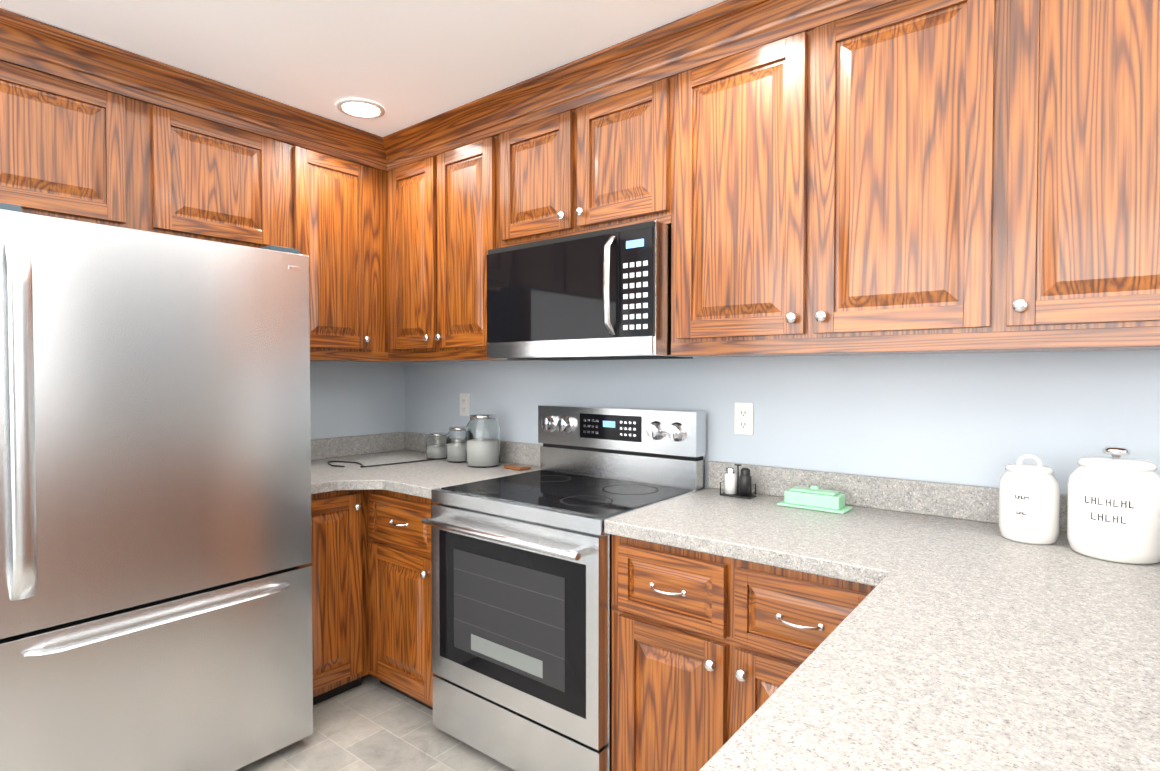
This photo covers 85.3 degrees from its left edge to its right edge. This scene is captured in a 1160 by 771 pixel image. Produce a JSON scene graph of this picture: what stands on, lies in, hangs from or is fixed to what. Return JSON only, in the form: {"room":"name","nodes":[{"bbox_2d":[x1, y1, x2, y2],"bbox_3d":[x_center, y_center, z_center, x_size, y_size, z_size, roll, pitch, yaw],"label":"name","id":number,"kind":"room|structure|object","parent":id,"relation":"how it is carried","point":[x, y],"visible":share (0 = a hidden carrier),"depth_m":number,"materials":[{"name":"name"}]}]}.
{"room":"kitchen","nodes":[
{"label":"kitchen","id":0,"kind":"room"},
{"bbox_2d":[310,361,404,439],"bbox_3d":[-2.655,0.087,1.538,0.140,2.450,5.200,1,1,39],"label":"wall","id":1,"kind":"structure","parent":0,"point":[355,398],"depth_m":3.29,"materials":[{"name":"blue paint"}]},
{"bbox_2d":[0,0,725,136],"bbox_3d":[0.042,-1.142,-0.719,7.140,0.100,5.330,1,1,39],"label":"ceiling","id":2,"kind":"structure","parent":0,"point":[405,63],"depth_m":2.09,"materials":[{"name":"paint"}]},
{"bbox_2d":[0,12,147,230],"bbox_3d":[-1.846,-0.828,2.155,0.329,0.625,0.483,1,1,39],"label":"upper cabinet","id":3,"kind":"object","parent":2,"relation":"hanging from","point":[74,129],"depth_m":2.09,"materials":[{"name":"brown wood"}]},
{"bbox_2d":[144,60,291,247],"bbox_3d":[-1.532,-0.836,2.548,0.329,0.625,0.523,1,1,39],"label":"upper cabinet","id":4,"kind":"object","parent":2,"relation":"hanging from","point":[220,158],"depth_m":2.44,"materials":[{"name":"brown wood"}]},
{"bbox_2d":[288,108,387,361],"bbox_3d":[-1.208,-0.636,2.958,0.329,1.040,0.516,1,1,39],"label":"upper cabinet","id":5,"kind":"object","parent":2,"relation":"hanging from","point":[338,171],"depth_m":2.85,"materials":[{"name":"brown wood"}]},
{"bbox_2d":[337,98,384,118],"bbox_3d":[-0.915,-1.154,2.630,0.190,0.009,0.190,1,1,39],"label":"recessed light","id":6,"kind":"object","parent":2,"relation":"in","point":[360,108],"visible":1,"depth_m":2.62,"materials":[{"name":"white plastic"}]},
{"bbox_2d":[396,96,530,362],"bbox_3d":[-0.517,-0.636,2.924,0.751,1.040,0.340,1,1,39],"label":"upper cabinet","id":7,"kind":"object","parent":2,"relation":"hanging from","point":[448,168],"depth_m":2.77,"materials":[{"name":"brown wood"}]},
{"bbox_2d":[500,28,671,247],"bbox_3d":[0.085,-0.845,2.440,0.790,0.601,0.340,1,1,39],"label":"upper cabinet","id":8,"kind":"object","parent":2,"relation":"hanging from","point":[584,148],"depth_m":2.27,"materials":[{"name":"brown wood"}]},
{"bbox_2d":[487,221,711,360],"bbox_3d":[0.046,-0.319,2.401,0.776,0.436,0.463,1,1,39],"label":"microwave","id":9,"kind":"object","parent":8,"relation":"attached to","point":[604,294],"visible":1,"depth_m":2.19,"materials":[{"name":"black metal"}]},
{"bbox_2d":[667,0,1047,356],"bbox_3d":[0.779,-0.615,1.892,0.983,1.040,0.340,1,1,39],"label":"upper cabinet","id":10,"kind":"object","parent":2,"relation":"hanging from","point":[876,176],"depth_m":1.70,"materials":[{"name":"brown wood"}]},
{"bbox_2d":[1044,0,1159,351],"bbox_3d":[1.255,-0.607,1.513,0.523,1.040,0.340,1,1,39],"label":"upper cabinet","id":11,"kind":"object","parent":2,"relation":"hanging from","point":[1102,114],"depth_m":1.39,"materials":[{"name":"brown wood"}]},
{"bbox_2d":[235,674,514,770],"bbox_3d":[1.391,1.353,1.026,7.140,0.060,9.400,1,1,39],"label":"floor","id":12,"kind":"structure","parent":0,"point":[371,723],"depth_m":2.29,"materials":[{"name":"tile"}]},
{"bbox_2d":[0,203,312,770],"bbox_3d":[-1.512,0.408,2.128,0.842,1.785,0.873,1,1,39],"label":"fridge","id":13,"kind":"object","parent":12,"relation":"on","point":[155,533],"visible":1,"depth_m":1.86,"materials":[{"name":"silver metal"}]},
{"bbox_2d":[307,490,374,704],"bbox_3d":[-1.206,0.852,2.688,0.708,0.874,0.351,1,1,39],"label":"base cabinet","id":14,"kind":"object","parent":12,"relation":"on","point":[342,521],"depth_m":2.55,"materials":[{"name":"brown wood"}]},
{"bbox_2d":[375,489,435,709],"bbox_3d":[-0.523,0.851,2.757,0.498,0.874,0.654,1,1,39],"label":"base cabinet","id":15,"kind":"object","parent":12,"relation":"on","point":[403,588],"depth_m":2.48,"materials":[{"name":"brown wood"}]},
{"bbox_2d":[311,431,542,498],"bbox_3d":[-0.858,0.341,2.804,1.094,0.140,0.982,1,1,39],"label":"countertop","id":16,"kind":"structure","parent":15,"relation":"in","point":[414,478],"depth_m":2.88,"materials":[{"name":"stone"}]},
{"bbox_2d":[327,458,436,466],"bbox_3d":[-0.928,0.361,3.062,0.337,0.006,0.554,1,1,39],"label":"power cord","id":17,"kind":"object","parent":16,"relation":"on","point":[328,462],"visible":0.98,"depth_m":2.95,"materials":[{"name":"black plastic"}]},
{"bbox_2d":[426,432,446,459],"bbox_3d":[-0.709,0.301,3.144,0.120,0.125,0.120,1,1,39],"label":"jar","id":18,"kind":"object","parent":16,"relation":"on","point":[436,445],"visible":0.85,"depth_m":3.09,"materials":[{"name":"clear glass"}]},
{"bbox_2d":[446,426,465,462],"bbox_3d":[-0.583,0.283,3.037,0.126,0.165,0.126,1,1,39],"label":"jar","id":19,"kind":"object","parent":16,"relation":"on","point":[455,446],"visible":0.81,"depth_m":2.98,"materials":[{"name":"clear glass"}]},
{"bbox_2d":[465,414,500,467],"bbox_3d":[-0.446,0.251,2.895,0.160,0.235,0.160,1,1,39],"label":"jar","id":20,"kind":"object","parent":16,"relation":"on","point":[483,440],"visible":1,"depth_m":2.83,"materials":[{"name":"clear glass"}]},
{"bbox_2d":[504,464,530,470],"bbox_3d":[-0.280,0.364,2.800,0.114,0.014,0.066,1,2,44],"label":"coaster","id":21,"kind":"object","parent":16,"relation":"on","point":[518,467],"visible":1,"depth_m":2.78,"materials":[{"name":"brown wood"}]},
{"bbox_2d":[421,405,705,770],"bbox_3d":[-0.062,0.697,2.305,0.775,1.200,0.729,1,1,39],"label":"stove","id":22,"kind":"object","parent":12,"relation":"on","point":[521,574],"visible":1,"depth_m":2.11,"materials":[{"name":"silver metal"}]},
{"bbox_2d":[611,535,758,770],"bbox_3d":[0.462,0.866,1.973,0.457,0.874,0.654,1,1,39],"label":"base cabinet","id":23,"kind":"object","parent":12,"relation":"on","point":[711,653],"depth_m":1.71,"materials":[{"name":"brown wood"}]},
{"bbox_2d":[759,564,875,707],"bbox_3d":[0.718,0.871,1.768,0.483,0.874,0.654,1,1,39],"label":"base cabinet","id":24,"kind":"object","parent":12,"relation":"on","point":[798,610],"depth_m":1.51,"materials":[{"name":"brown wood"}]},
{"bbox_2d":[604,461,926,570],"bbox_3d":[0.576,0.361,1.858,0.763,0.140,0.676,1,1,39],"label":"countertop","id":25,"kind":"structure","parent":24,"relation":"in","point":[757,529],"depth_m":1.85,"materials":[{"name":"stone"}]},
{"bbox_2d":[720,464,755,498],"bbox_3d":[0.548,0.328,2.182,0.110,0.111,0.056,1,1,39],"label":"caddy","id":26,"kind":"object","parent":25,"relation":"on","point":[738,486],"visible":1,"depth_m":2.18,"materials":[{"name":"black plastic"}]},
{"bbox_2d":[777,486,852,513],"bbox_3d":[0.745,0.353,2.000,0.210,0.068,0.096,1,1,39],"label":"butter dish","id":27,"kind":"object","parent":25,"relation":"on","point":[816,498],"visible":1,"depth_m":1.97,"materials":[{"name":"green ceramic"}]},
{"bbox_2d":[699,481,1159,770],"bbox_3d":[0.826,0.379,0.984,0.716,0.140,1.732,1,1,39],"label":"countertop","id":28,"kind":"structure","parent":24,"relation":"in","point":[965,635],"depth_m":0.93,"materials":[{"name":"stone"}]},
{"bbox_2d":[999,454,1059,544],"bbox_3d":[1.152,0.285,1.616,0.128,0.219,0.129,1,1,39],"label":"canister","id":29,"kind":"object","parent":28,"relation":"on","point":[1029,503],"visible":1,"depth_m":1.57,"materials":[{"name":"white ceramic"}]},
{"bbox_2d":[1067,446,1159,564],"bbox_3d":[1.256,0.271,1.475,0.178,0.254,0.179,1,1,39],"label":"canister","id":30,"kind":"object","parent":28,"relation":"on","point":[1113,508],"visible":1,"depth_m":1.42,"materials":[{"name":"white ceramic"}]},
{"bbox_2d":[405,350,1159,494],"bbox_3d":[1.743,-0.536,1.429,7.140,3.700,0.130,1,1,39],"label":"wall","id":31,"kind":"structure","parent":0,"point":[979,419],"depth_m":2.01,"materials":[{"name":"blue paint"}]},
{"bbox_2d":[460,393,469,415],"bbox_3d":[-0.589,0.098,3.209,0.070,0.114,0.009,1,1,39],"label":"electrical outlet","id":32,"kind":"object","parent":31,"relation":"attached to","point":[464,404],"visible":1,"depth_m":3.20,"materials":[{"name":"white plastic"}]},
{"bbox_2d":[734,402,753,434],"bbox_3d":[0.591,0.119,2.270,0.070,0.114,0.009,1,1,39],"label":"electrical outlet","id":33,"kind":"object","parent":31,"relation":"attached to","point":[743,418],"visible":1,"depth_m":2.27,"materials":[{"name":"white plastic"}]}
]}

